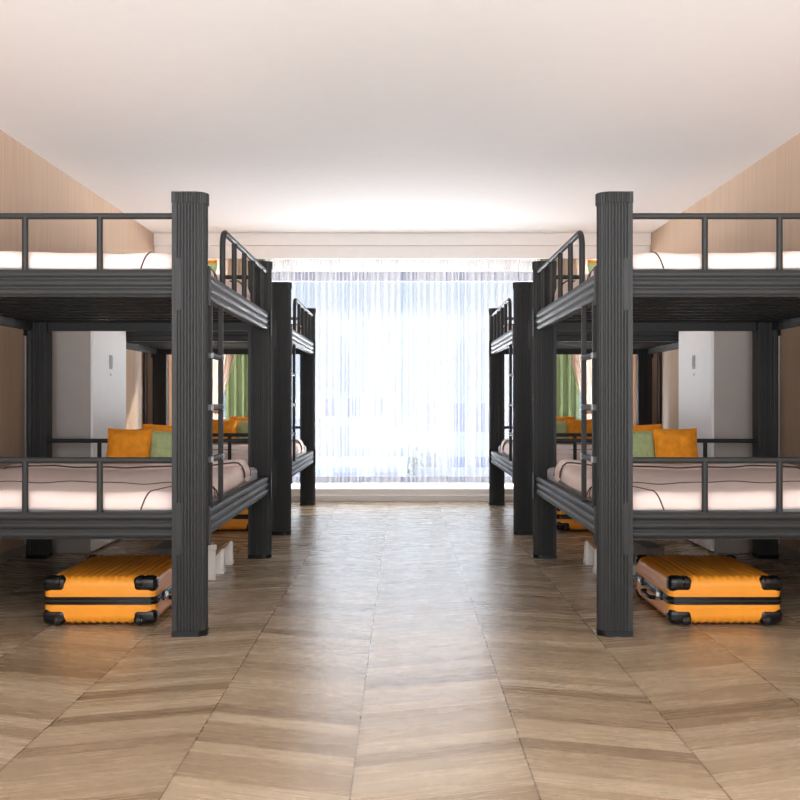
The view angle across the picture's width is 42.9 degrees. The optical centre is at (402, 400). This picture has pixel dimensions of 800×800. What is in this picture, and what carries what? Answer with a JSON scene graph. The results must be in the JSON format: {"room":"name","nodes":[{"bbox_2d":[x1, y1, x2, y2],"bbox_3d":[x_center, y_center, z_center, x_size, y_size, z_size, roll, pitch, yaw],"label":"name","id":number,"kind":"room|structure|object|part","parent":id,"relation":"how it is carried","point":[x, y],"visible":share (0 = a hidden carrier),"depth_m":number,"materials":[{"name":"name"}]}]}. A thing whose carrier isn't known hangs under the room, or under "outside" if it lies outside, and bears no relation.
{"room":"dormitory","nodes":[
{"label":"dormitory","id":0,"kind":"room"},
{"bbox_2d":[0,130,153,552],"bbox_3d":[-2.370,-0.316,4.750,0.120,2.487,10.900,0,0,0],"label":"wall","id":1,"kind":"structure","parent":0,"point":[29,183],"depth_m":6.49,"materials":[{"name":"beige paint"}]},
{"bbox_2d":[0,544,25,562],"bbox_3d":[-2.303,0.900,4.335,0.014,0.055,10.070,0,0,0],"label":"baseboard","id":2,"kind":"structure","parent":1,"relation":"attached to","point":[17,551],"depth_m":5.99,"materials":[{"name":"brown wood"}]},
{"bbox_2d":[143,352,147,423],"bbox_3d":[-2.300,-0.040,9.105,0.020,1.825,0.090,0,0,0],"label":"trim","id":3,"kind":"structure","parent":1,"relation":"attached to","point":[145,355],"depth_m":9.07,"materials":[{"name":"black metal"}]},
{"bbox_2d":[148,353,152,424],"bbox_3d":[-2.275,-0.040,9.260,0.070,1.825,0.220,0,0,0],"label":"trim","id":4,"kind":"structure","parent":1,"relation":"attached to","point":[150,360],"depth_m":9.15,"materials":[{"name":"brown wood"}]},
{"bbox_2d":[154,246,649,258],"bbox_3d":[0.000,-1.385,9.482,4.620,0.117,0.035,0,0,0],"label":"trim","id":5,"kind":"structure","parent":1,"relation":"attached to","point":[258,252],"depth_m":9.46,"materials":[{"name":"white paint"}]},
{"bbox_2d":[208,259,249,418],"bbox_3d":[-1.705,-0.317,9.535,0.690,2.220,0.098,0,0,0],"label":"curtain","id":6,"kind":"object","parent":5,"relation":"hanging from","point":[228,359],"visible":0.12,"depth_m":9.54,"materials":[{"name":"white fabric"}]},
{"bbox_2d":[554,259,596,418],"bbox_3d":[1.705,-0.317,9.535,0.690,2.220,0.098,0,0,0],"label":"curtain","id":7,"kind":"object","parent":5,"relation":"hanging from","point":[575,359],"visible":0.13,"depth_m":9.54,"materials":[{"name":"white fabric"}]},
{"bbox_2d":[154,233,650,245],"bbox_3d":[0.000,-1.502,9.470,4.620,0.115,0.060,0,0,0],"label":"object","id":8,"kind":"structure","parent":1,"relation":"attached to","point":[160,239],"depth_m":9.44,"materials":[{"name":"white paint"}]},
{"bbox_2d":[225,259,264,419],"bbox_3d":[-1.485,-0.317,9.600,0.378,2.220,0.059,0,0,0],"label":"curtain","id":9,"kind":"object","parent":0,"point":[236,392],"visible":0.11,"depth_m":9.58,"materials":[{"name":"green fabric"}]},
{"bbox_2d":[0,502,799,799],"bbox_3d":[0.000,0.988,4.750,4.860,0.120,10.900,0,0,0],"label":"floor","id":10,"kind":"structure","parent":0,"point":[380,650],"depth_m":3.33,"materials":[{"name":"brown wood"}]},
{"bbox_2d":[24,331,125,552],"bbox_3d":[-2.092,0.038,6.580,0.432,1.780,0.740,0,0,0],"label":"locker","id":11,"kind":"object","parent":10,"relation":"on","point":[89,367],"visible":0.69,"depth_m":6.21,"materials":[{"name":"white metal"}]},
{"bbox_3d":[-1.897,0.032,6.580,0.017,1.768,0.740,0,0,0],"label":"door","id":12,"kind":"part","parent":11,"relation":"part of","materials":[{"name":"white paint"}]},
{"bbox_3d":[-1.887,-0.252,6.582,0.005,0.090,0.060,0,0,0],"label":"handle","id":13,"kind":"part","parent":11,"relation":"part of","materials":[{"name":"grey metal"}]},
{"bbox_2d":[43,555,171,624],"bbox_3d":[-1.233,0.822,4.486,0.505,0.203,0.656,0,0,0],"label":"suitcase","id":14,"kind":"object","parent":10,"relation":"on","point":[137,589],"visible":0.87,"depth_m":4.18,"materials":[{"name":"orange ribbed hard plastic"},{"name":"black plastic"},{"name":"black rubber"}]},
{"bbox_2d":[0,191,272,636],"bbox_3d":[-1.500,0.052,5.040,1.459,1.752,2.089,0,0,0],"label":"bunk bed","id":15,"kind":"object","parent":10,"relation":"on","point":[185,300],"visible":0.94,"depth_m":4.03,"materials":[{"name":"black metal"}]},
{"bbox_3d":[-2.159,0.065,6.030,0.132,1.703,0.100,0,0,0],"label":"post","id":16,"kind":"part","parent":15,"relation":"part of","materials":[{"name":"black metal"}]},
{"bbox_3d":[-1.500,-0.735,4.045,1.210,0.025,0.025,0,0,0],"label":"rail","id":17,"kind":"part","parent":15,"relation":"part of","materials":[{"name":"black metal"}]},
{"bbox_3d":[-1.500,0.236,4.045,1.210,0.025,0.025,0,0,0],"label":"rail","id":18,"kind":"part","parent":15,"relation":"part of","materials":[{"name":"black metal"}]},
{"bbox_2d":[0,459,250,509],"bbox_3d":[-1.498,0.385,4.867,1.348,0.144,1.622,0,0,0],"label":"duvet","id":19,"kind":"object","parent":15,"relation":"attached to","point":[51,486],"visible":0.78,"depth_m":4.43,"materials":[{"name":"white fabric"}]},
{"bbox_2d":[0,251,250,300],"bbox_3d":[-1.498,-0.578,4.867,1.348,0.144,1.622,0,0,0],"label":"duvet","id":20,"kind":"object","parent":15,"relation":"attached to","point":[8,259],"visible":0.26,"depth_m":4.07,"materials":[{"name":"white fabric"}]},
{"bbox_2d":[0,268,255,304],"bbox_3d":[-1.500,-0.523,5.040,1.304,0.105,1.904,0,0,0],"label":"mattress","id":21,"kind":"object","parent":15,"relation":"on","point":[0,268],"visible":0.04,"depth_m":4.09,"materials":[{"name":"grey fabric"}]},
{"bbox_2d":[208,263,217,272],"bbox_3d":[-1.244,-0.680,5.823,0.365,0.226,0.122,0,0,4],"label":"cushion","id":22,"kind":"object","parent":21,"relation":"on","point":[213,266],"visible":0.02,"depth_m":5.83,"materials":[{"name":"green fabric"}]},
{"bbox_2d":[0,467,256,511],"bbox_3d":[-1.500,0.440,5.040,1.304,0.105,1.904,0,0,0],"label":"mattress","id":23,"kind":"object","parent":15,"relation":"on","point":[253,476],"visible":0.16,"depth_m":4.09,"materials":[{"name":"grey fabric"}]},
{"bbox_2d":[106,428,152,463],"bbox_3d":[-1.560,0.276,5.792,0.262,0.241,0.135,0,0,4],"label":"cushion","id":24,"kind":"object","parent":23,"relation":"on","point":[121,442],"visible":0.73,"depth_m":5.76,"materials":[{"name":"orange fabric"}]},
{"bbox_2d":[143,424,171,431],"bbox_3d":[-1.329,0.265,5.945,0.405,0.261,0.116,0,0,4],"label":"cushion","id":25,"kind":"object","parent":23,"relation":"on","point":[166,428],"visible":0.07,"depth_m":5.96,"materials":[{"name":"orange fabric"}]},
{"bbox_2d":[149,431,171,456],"bbox_3d":[-1.284,0.283,5.823,0.365,0.226,0.122,0,0,4],"label":"cushion","id":26,"kind":"object","parent":23,"relation":"on","point":[161,441],"visible":0.31,"depth_m":5.79,"materials":[{"name":"green fabric"}]},
{"bbox_3d":[-1.500,0.236,6.035,1.210,0.025,0.025,0,0,0],"label":"rail","id":27,"kind":"part","parent":15,"relation":"part of","materials":[{"name":"black metal"}]},
{"bbox_3d":[-0.841,0.065,4.050,0.132,1.703,0.100,0,0,0],"label":"post","id":28,"kind":"part","parent":15,"relation":"part of","materials":[{"name":"black metal"}]},
{"bbox_3d":[-0.801,0.014,4.489,0.021,0.868,0.022,0,0,0],"label":"ladder rail","id":29,"kind":"part","parent":15,"relation":"part of","materials":[{"name":"black metal"}]},
{"bbox_3d":[-1.500,-0.735,6.035,1.210,0.025,0.025,0,0,0],"label":"rail","id":30,"kind":"part","parent":15,"relation":"part of","materials":[{"name":"black metal"}]},
{"bbox_3d":[-0.805,-0.646,5.266,0.027,0.258,1.448,0,0,0],"label":"guard rail","id":31,"kind":"part","parent":15,"relation":"part of","materials":[{"name":"black metal"}]},
{"bbox_3d":[-0.841,0.065,6.030,0.132,1.703,0.100,0,0,0],"label":"post","id":32,"kind":"part","parent":15,"relation":"part of","materials":[{"name":"black metal"}]},
{"bbox_2d":[151,541,171,555],"bbox_3d":[-1.298,0.861,5.619,0.108,0.135,0.310,0,0,0],"label":"shoe box","id":33,"kind":"object","parent":10,"relation":"on","point":[164,548],"visible":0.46,"depth_m":5.47,"materials":[{"name":"grey cardboard"}]},
{"bbox_2d":[208,542,216,580],"bbox_3d":[-1.055,0.836,5.320,0.128,0.185,0.178,0,0,-24],"label":"shoe box","id":34,"kind":"object","parent":10,"relation":"on","point":[212,548],"visible":0.29,"depth_m":5.26,"materials":[{"name":"white cardboard"}]},
{"bbox_3d":[-1.055,0.758,5.320,0.128,0.030,0.178,0,0,-24],"label":"box lid","id":35,"kind":"part","parent":34,"relation":"part of","materials":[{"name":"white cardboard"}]},
{"bbox_2d":[126,282,315,534],"bbox_3d":[-1.500,0.052,8.080,1.459,1.752,2.089,0,0,0],"label":"bunk bed","id":36,"kind":"object","parent":10,"relation":"on","point":[287,342],"visible":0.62,"depth_m":7.30,"materials":[{"name":"metal"}]},
{"bbox_3d":[-2.159,0.065,9.070,0.132,1.703,0.100,0,0,0],"label":"post","id":37,"kind":"part","parent":36,"relation":"part of","materials":[{"name":"black metal"}]},
{"bbox_3d":[-1.500,0.236,7.085,1.210,0.025,0.025,0,0,0],"label":"rail","id":38,"kind":"part","parent":36,"relation":"part of","materials":[{"name":"black metal"}]},
{"bbox_2d":[213,438,304,462],"bbox_3d":[-1.498,0.385,7.907,1.348,0.144,1.622,0,0,0],"label":"duvet","id":39,"kind":"object","parent":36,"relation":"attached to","point":[238,450],"visible":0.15,"depth_m":7.70,"materials":[{"name":"white fabric"}]},
{"bbox_2d":[247,445,305,463],"bbox_3d":[-1.500,0.440,8.080,1.304,0.105,1.904,0,0,0],"label":"mattress","id":40,"kind":"object","parent":36,"relation":"on","point":[304,445],"visible":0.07,"depth_m":8.73,"materials":[{"name":"grey fabric"}]},
{"bbox_2d":[213,419,237,438],"bbox_3d":[-1.560,0.276,8.832,0.262,0.241,0.135,0,0,4],"label":"cushion","id":41,"kind":"object","parent":40,"relation":"on","point":[229,426],"visible":0.35,"depth_m":8.80,"materials":[{"name":"orange fabric"}]},
{"bbox_2d":[230,416,247,420],"bbox_3d":[-1.329,0.265,8.985,0.405,0.261,0.116,0,0,4],"label":"cushion","id":42,"kind":"object","parent":40,"relation":"on","point":[231,417],"visible":0.06,"depth_m":9.00,"materials":[{"name":"orange fabric"}]},
{"bbox_2d":[236,421,247,438],"bbox_3d":[-1.284,0.283,8.863,0.365,0.226,0.122,0,0,4],"label":"cushion","id":43,"kind":"object","parent":40,"relation":"on","point":[242,427],"visible":0.18,"depth_m":8.84,"materials":[{"name":"green fabric"}]},
{"bbox_3d":[-0.841,0.065,7.090,0.132,1.703,0.100,0,0,0],"label":"post","id":44,"kind":"part","parent":36,"relation":"part of","materials":[{"name":"black metal"}]},
{"bbox_3d":[-0.801,0.014,7.529,0.021,0.868,0.022,0,0,0],"label":"ladder rail","id":45,"kind":"part","parent":36,"relation":"part of","materials":[{"name":"black metal"}]},
{"bbox_3d":[-0.805,-0.646,8.306,0.027,0.258,1.448,0,0,0],"label":"guard rail","id":46,"kind":"part","parent":36,"relation":"part of","materials":[{"name":"black metal"}]},
{"bbox_3d":[-0.841,0.065,9.070,0.132,1.703,0.100,0,0,0],"label":"post","id":47,"kind":"part","parent":36,"relation":"part of","materials":[{"name":"black metal"}]},
{"bbox_2d":[216,547,225,573],"bbox_3d":[-1.093,0.857,5.480,0.276,0.142,0.102,0,0,0],"label":"sneaker","id":48,"kind":"object","parent":10,"relation":"on","point":[220,553],"visible":0.23,"depth_m":5.45,"materials":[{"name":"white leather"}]},
{"bbox_2d":[217,539,233,564],"bbox_3d":[-1.098,0.857,5.772,0.276,0.142,0.102,0,0,-3],"label":"sneaker","id":49,"kind":"object","parent":10,"relation":"on","point":[228,546],"visible":0.21,"depth_m":5.75,"materials":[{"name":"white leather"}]},
{"bbox_2d":[216,508,247,529],"bbox_3d":[-1.233,0.822,7.526,0.505,0.203,0.656,0,0,0],"label":"suitcase","id":50,"kind":"object","parent":10,"relation":"on","point":[239,522],"visible":0.11,"depth_m":7.22,"materials":[{"name":"orange plastic"}]},
{"bbox_2d":[557,508,587,530],"bbox_3d":[1.318,0.822,7.526,0.505,0.203,0.656,0,0,0],"label":"suitcase","id":51,"kind":"object","parent":10,"relation":"on","point":[564,522],"visible":0.09,"depth_m":7.22,"materials":[{"name":"orange plastic"}]},
{"bbox_2d":[489,282,678,534],"bbox_3d":[1.500,0.052,8.080,1.459,1.752,2.089,0,0,0],"label":"bunk bed","id":52,"kind":"object","parent":10,"relation":"on","point":[517,342],"visible":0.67,"depth_m":7.34,"materials":[{"name":"metal"}]},
{"bbox_3d":[0.841,0.065,9.070,0.132,1.703,0.100,0,0,0],"label":"post","id":53,"kind":"part","parent":52,"relation":"part of","materials":[{"name":"black metal"}]},
{"bbox_3d":[0.805,-0.646,8.306,0.027,0.258,1.448,0,0,0],"label":"guard rail","id":54,"kind":"part","parent":52,"relation":"part of","materials":[{"name":"black metal"}]},
{"bbox_2d":[498,446,512,459],"bbox_3d":[1.500,0.440,8.080,1.304,0.105,1.904,0,0,0],"label":"mattress","id":55,"kind":"object","parent":52,"relation":"on","point":[499,450],"visible":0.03,"depth_m":8.70,"materials":[{"name":"grey fabric"}]},
{"bbox_2d":[557,421,567,438],"bbox_3d":[1.283,0.283,8.862,0.368,0.226,0.120,0,0,-6],"label":"cushion","id":56,"kind":"object","parent":55,"relation":"on","point":[561,425],"visible":0.21,"depth_m":8.84,"materials":[{"name":"green fabric"}]},
{"bbox_2d":[557,416,574,420],"bbox_3d":[1.328,0.265,8.985,0.406,0.261,0.118,0,0,-4],"label":"cushion","id":57,"kind":"object","parent":55,"relation":"on","point":[569,417],"visible":0.07,"depth_m":9.00,"materials":[{"name":"orange fabric"}]},
{"bbox_2d":[566,419,591,438],"bbox_3d":[1.560,0.276,8.832,0.261,0.241,0.135,0,0,-3],"label":"cushion","id":58,"kind":"object","parent":55,"relation":"on","point":[574,426],"visible":0.39,"depth_m":8.80,"materials":[{"name":"orange fabric"}]},
{"bbox_3d":[0.801,0.014,7.529,0.021,0.868,0.022,0,0,0],"label":"ladder rail","id":59,"kind":"part","parent":52,"relation":"part of","materials":[{"name":"black metal"}]},
{"bbox_3d":[0.841,0.065,7.090,0.132,1.703,0.100,0,0,0],"label":"post","id":60,"kind":"part","parent":52,"relation":"part of","materials":[{"name":"black metal"}]},
{"bbox_2d":[500,438,591,462],"bbox_3d":[1.498,0.385,7.907,1.348,0.144,1.622,0,0,0],"label":"duvet","id":61,"kind":"object","parent":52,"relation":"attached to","point":[564,450],"visible":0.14,"depth_m":7.81,"materials":[{"name":"white fabric"}]},
{"bbox_3d":[1.500,0.236,7.085,1.210,0.025,0.025,0,0,0],"label":"rail","id":62,"kind":"part","parent":52,"relation":"part of","materials":[{"name":"black metal"}]},
{"bbox_3d":[2.159,0.065,9.070,0.132,1.703,0.100,0,0,0],"label":"post","id":63,"kind":"part","parent":52,"relation":"part of","materials":[{"name":"black metal"}]},
{"bbox_2d":[583,539,596,564],"bbox_3d":[1.173,0.857,5.788,0.276,0.142,0.102,0,0,-3],"label":"sneaker","id":64,"kind":"object","parent":10,"relation":"on","point":[589,547],"visible":0.23,"depth_m":5.75,"materials":[{"name":"white leather"}]},
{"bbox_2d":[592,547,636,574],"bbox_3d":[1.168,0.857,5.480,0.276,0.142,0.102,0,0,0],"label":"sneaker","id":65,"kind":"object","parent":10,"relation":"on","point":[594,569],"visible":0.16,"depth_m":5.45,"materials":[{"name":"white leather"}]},
{"bbox_2d":[633,541,663,562],"bbox_3d":[1.360,0.861,5.619,0.098,0.135,0.310,0,0,0],"label":"shoe box","id":66,"kind":"object","parent":10,"relation":"on","point":[649,548],"visible":0.56,"depth_m":5.57,"materials":[{"name":"grey cardboard"}]},
{"bbox_3d":[1.360,0.810,5.620,0.098,0.035,0.308,0,0,0],"label":"box lid","id":67,"kind":"part","parent":66,"relation":"part of","materials":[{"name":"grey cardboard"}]},
{"bbox_2d":[532,191,799,636],"bbox_3d":[1.500,0.052,5.040,1.459,1.752,2.089,0,0,0],"label":"bunk bed","id":68,"kind":"object","parent":10,"relation":"on","point":[619,300],"visible":0.91,"depth_m":4.03,"materials":[{"name":"black metal"}]},
{"bbox_3d":[0.841,0.065,6.030,0.132,1.703,0.100,0,0,0],"label":"post","id":69,"kind":"part","parent":68,"relation":"part of","materials":[{"name":"black metal"}]},
{"bbox_3d":[0.805,-0.646,5.266,0.027,0.258,1.448,0,0,0],"label":"guard rail","id":70,"kind":"part","parent":68,"relation":"part of","materials":[{"name":"black metal"}]},
{"bbox_3d":[1.500,-0.735,6.035,1.210,0.025,0.025,0,0,0],"label":"rail","id":71,"kind":"part","parent":68,"relation":"part of","materials":[{"name":"black metal"}]},
{"bbox_3d":[0.801,0.014,4.489,0.021,0.868,0.022,0,0,0],"label":"ladder rail","id":72,"kind":"part","parent":68,"relation":"part of","materials":[{"name":"black metal"}]},
{"bbox_3d":[0.841,0.065,4.050,0.132,1.703,0.100,0,0,0],"label":"post","id":73,"kind":"part","parent":68,"relation":"part of","materials":[{"name":"black metal"}]},
{"bbox_3d":[1.500,0.236,6.035,1.210,0.025,0.025,0,0,0],"label":"rail","id":74,"kind":"part","parent":68,"relation":"part of","materials":[{"name":"black metal"}]},
{"bbox_2d":[547,467,799,511],"bbox_3d":[1.500,0.440,5.040,1.304,0.105,1.904,0,0,0],"label":"mattress","id":75,"kind":"object","parent":68,"relation":"on","point":[550,472],"visible":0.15,"depth_m":4.09,"materials":[{"name":"grey fabric"}]},
{"bbox_2d":[633,431,654,456],"bbox_3d":[1.283,0.283,5.822,0.368,0.226,0.120,0,0,-6],"label":"cushion","id":76,"kind":"object","parent":75,"relation":"on","point":[643,441],"visible":0.16,"depth_m":5.79,"materials":[{"name":"green fabric"}]},
{"bbox_2d":[633,424,661,431],"bbox_3d":[1.328,0.265,5.945,0.406,0.261,0.118,0,0,-4],"label":"cushion","id":77,"kind":"object","parent":75,"relation":"on","point":[636,428],"visible":0.08,"depth_m":5.96,"materials":[{"name":"orange fabric"}]},
{"bbox_2d":[652,428,697,463],"bbox_3d":[1.560,0.276,5.792,0.261,0.241,0.135,0,0,-3],"label":"cushion","id":78,"kind":"object","parent":75,"relation":"on","point":[667,442],"visible":0.7,"depth_m":5.76,"materials":[{"name":"orange fabric"}]},
{"bbox_2d":[553,459,799,509],"bbox_3d":[1.498,0.385,4.867,1.348,0.144,1.622,0,0,0],"label":"duvet","id":79,"kind":"object","parent":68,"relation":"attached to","point":[731,486],"visible":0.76,"depth_m":4.46,"materials":[{"name":"white fabric"}]},
{"bbox_2d":[554,251,799,300],"bbox_3d":[1.498,-0.578,4.867,1.348,0.144,1.622,0,0,0],"label":"duvet","id":80,"kind":"object","parent":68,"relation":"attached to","point":[791,259],"visible":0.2,"depth_m":4.07,"materials":[{"name":"white fabric"}]},
{"bbox_2d":[633,268,799,269],"bbox_3d":[1.500,-0.523,5.040,1.304,0.105,1.904,0,0,0],"label":"mattress","id":81,"kind":"object","parent":68,"relation":"on","point":[783,268],"visible":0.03,"depth_m":4.09,"materials":[{"name":"grey fabric"}]},
{"bbox_2d":[587,263,596,272],"bbox_3d":[1.243,-0.680,5.822,0.368,0.226,0.120,0,0,-6],"label":"cushion","id":82,"kind":"object","parent":81,"relation":"on","point":[590,266],"visible":0.04,"depth_m":5.83,"materials":[{"name":"green fabric"}]},
{"bbox_2d":[587,260,596,263],"bbox_3d":[1.288,-0.698,5.945,0.406,0.261,0.118,0,0,-4],"label":"cushion","id":83,"kind":"object","parent":81,"relation":"on","point":[588,261],"visible":0.03,"depth_m":5.96,"materials":[{"name":"orange fabric"}]},
{"bbox_3d":[1.500,-0.735,4.045,1.210,0.025,0.025,0,0,0],"label":"rail","id":84,"kind":"part","parent":68,"relation":"part of","materials":[{"name":"black metal"}]},
{"bbox_3d":[1.500,0.236,4.045,1.210,0.025,0.025,0,0,0],"label":"rail","id":85,"kind":"part","parent":68,"relation":"part of","materials":[{"name":"black metal"}]},
{"bbox_3d":[2.159,0.065,6.030,0.132,1.703,0.100,0,0,0],"label":"post","id":86,"kind":"part","parent":68,"relation":"part of","materials":[{"name":"black metal"}]},
{"bbox_2d":[635,555,781,624],"bbox_3d":[1.318,0.822,4.486,0.505,0.203,0.656,0,0,0],"label":"suitcase","id":87,"kind":"object","parent":10,"relation":"on","point":[686,589],"visible":1,"depth_m":4.19,"materials":[{"name":"orange plastic"},{"name":"black rubber"},{"name":"black plastic"}]},
{"bbox_3d":[1.083,0.852,4.495,0.036,0.017,0.187,0,0,0],"label":"carry handle","id":88,"kind":"part","parent":87,"relation":"part of","materials":[{"name":"black plastic"}]},
{"bbox_2d":[679,331,779,552],"bbox_3d":[2.092,0.038,6.580,0.432,1.780,0.740,0,0,0],"label":"locker","id":89,"kind":"object","parent":10,"relation":"on","point":[715,367],"visible":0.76,"depth_m":6.21,"materials":[{"name":"white metal"}]},
{"bbox_3d":[1.897,0.032,6.580,0.017,1.768,0.740,0,0,0],"label":"door","id":90,"kind":"part","parent":89,"relation":"part of","materials":[{"name":"white paint"}]},
{"bbox_2d":[0,0,799,232],"bbox_3d":[0.000,-1.619,4.750,4.860,0.120,10.900,0,0,0],"label":"ceiling","id":91,"kind":"structure","parent":0,"point":[292,116],"depth_m":5.37,"materials":[{"name":"white paint"}]},
{"bbox_2d":[265,259,539,271],"bbox_3d":[0.000,-1.415,10.050,4.200,0.287,0.200,0,0,0],"label":"lintel","id":92,"kind":"object","parent":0,"point":[279,265],"visible":0.14,"depth_m":9.95,"materials":[{"name":"white paint"}]},
{"bbox_2d":[169,355,635,424],"bbox_3d":[0.000,-0.316,10.050,4.620,2.487,0.200,0,0,0],"label":"wall","id":93,"kind":"structure","parent":0,"point":[170,356],"depth_m":9.95,"materials":[{"name":"brown wood"}]},
{"bbox_2d":[291,484,512,501],"bbox_3d":[0.000,0.869,9.660,4.620,0.118,0.580,0,0,0],"label":"trim","id":94,"kind":"structure","parent":93,"relation":"attached to","point":[323,492],"depth_m":9.40,"materials":[{"name":"white paint"}]},
{"bbox_2d":[292,483,511,483],"bbox_3d":[0.000,0.866,10.050,4.200,0.125,0.200,0,0,0],"label":"sill","id":95,"kind":"structure","parent":93,"relation":"attached to","point":[292,483],"depth_m":9.95,"materials":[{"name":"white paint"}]},
{"bbox_2d":[272,272,532,482],"bbox_3d":[0.000,-0.234,10.040,4.200,2.075,0.060,0,0,0],"label":"window","id":96,"kind":"structure","parent":93,"relation":"in","point":[276,276],"depth_m":10.01,"materials":[{"name":"glass"}]},
{"bbox_2d":[540,259,578,419],"bbox_3d":[1.485,-0.317,9.600,0.378,2.220,0.059,0,0,0],"label":"curtain","id":97,"kind":"object","parent":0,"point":[567,387],"visible":0.1,"depth_m":9.58,"materials":[{"name":"green fabric"}]},
{"bbox_2d":[650,133,799,550],"bbox_3d":[2.370,-0.316,4.750,0.120,2.487,10.900,0,0,0],"label":"wall","id":98,"kind":"structure","parent":0,"point":[771,184],"depth_m":6.61,"materials":[{"name":"beige paint"}]},
{"bbox_2d":[652,353,656,423],"bbox_3d":[2.275,-0.040,9.260,0.070,1.825,0.220,0,0,0],"label":"trim","id":99,"kind":"structure","parent":98,"relation":"attached to","point":[654,360],"depth_m":9.15,"materials":[{"name":"brown wood"}]},
{"bbox_2d":[657,352,661,423],"bbox_3d":[2.300,-0.040,9.105,0.020,1.825,0.090,0,0,0],"label":"trim","id":100,"kind":"structure","parent":98,"relation":"attached to","point":[659,355],"depth_m":9.06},
{"bbox_2d":[778,544,799,560],"bbox_3d":[2.303,0.900,4.335,0.014,0.055,10.070,0,0,0],"label":"baseboard","id":101,"kind":"structure","parent":98,"relation":"attached to","point":[792,553],"depth_m":6.03,"materials":[{"name":"brown wood"}]},
{"label":"outside","id":102,"kind":"structure","parent":0,"visible":0},
{"bbox_2d":[294,426,416,475],"bbox_3d":[-2.400,5.528,46.000,6.000,8.800,7.000,0,0,0],"label":"building","id":103,"kind":"structure","parent":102,"point":[340,450],"depth_m":43.17,"materials":[{"name":"stone"}]},
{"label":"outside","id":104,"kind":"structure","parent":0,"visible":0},
{"bbox_2d":[223,417,334,425],"bbox_3d":[-7.500,5.453,60.000,6.600,8.950,7.600,0,0,0],"label":"building","id":105,"kind":"structure","parent":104,"point":[319,421],"depth_m":56.49,"materials":[{"name":"stone"}]},
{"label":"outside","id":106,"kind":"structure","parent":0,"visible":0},
{"bbox_2d":[407,435,417,475],"bbox_3d":[0.000,10.028,204.000,240.000,0.200,192.000,0,0,0],"label":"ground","id":107,"kind":"structure","parent":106,"point":[409,468],"depth_m":177.15,"materials":[{"name":"white"}]},
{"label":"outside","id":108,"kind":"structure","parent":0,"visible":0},
{"bbox_2d":[296,388,392,425],"bbox_3d":[-4.600,4.453,82.000,7.600,10.950,8.600,0,0,0],"label":"building","id":109,"kind":"structure","parent":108,"point":[349,406],"depth_m":78.00,"materials":[{"name":"stone"}]},
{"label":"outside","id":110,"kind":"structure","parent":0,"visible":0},
{"bbox_2d":[414,388,512,466],"bbox_3d":[4.400,4.553,70.000,7.100,10.750,8.600,0,0,0],"label":"building","id":111,"kind":"structure","parent":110,"point":[454,422],"depth_m":66.00,"materials":[{"name":"stone"}]},
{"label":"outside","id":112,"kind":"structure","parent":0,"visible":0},
{"bbox_2d":[415,467,509,475],"bbox_3d":[2.600,6.553,46.000,4.000,6.750,5.600,0,0,0],"label":"building","id":113,"kind":"structure","parent":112,"point":[419,471],"depth_m":45.84,"materials":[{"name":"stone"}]},
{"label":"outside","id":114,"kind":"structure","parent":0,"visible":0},
{"bbox_2d":[407,437,439,475],"bbox_3d":[0.786,5.908,53.991,3.020,8.047,3.137,0,0,23],"label":"tree","id":115,"kind":"object","parent":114,"point":[414,462],"visible":0.13,"depth_m":53.95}
]}

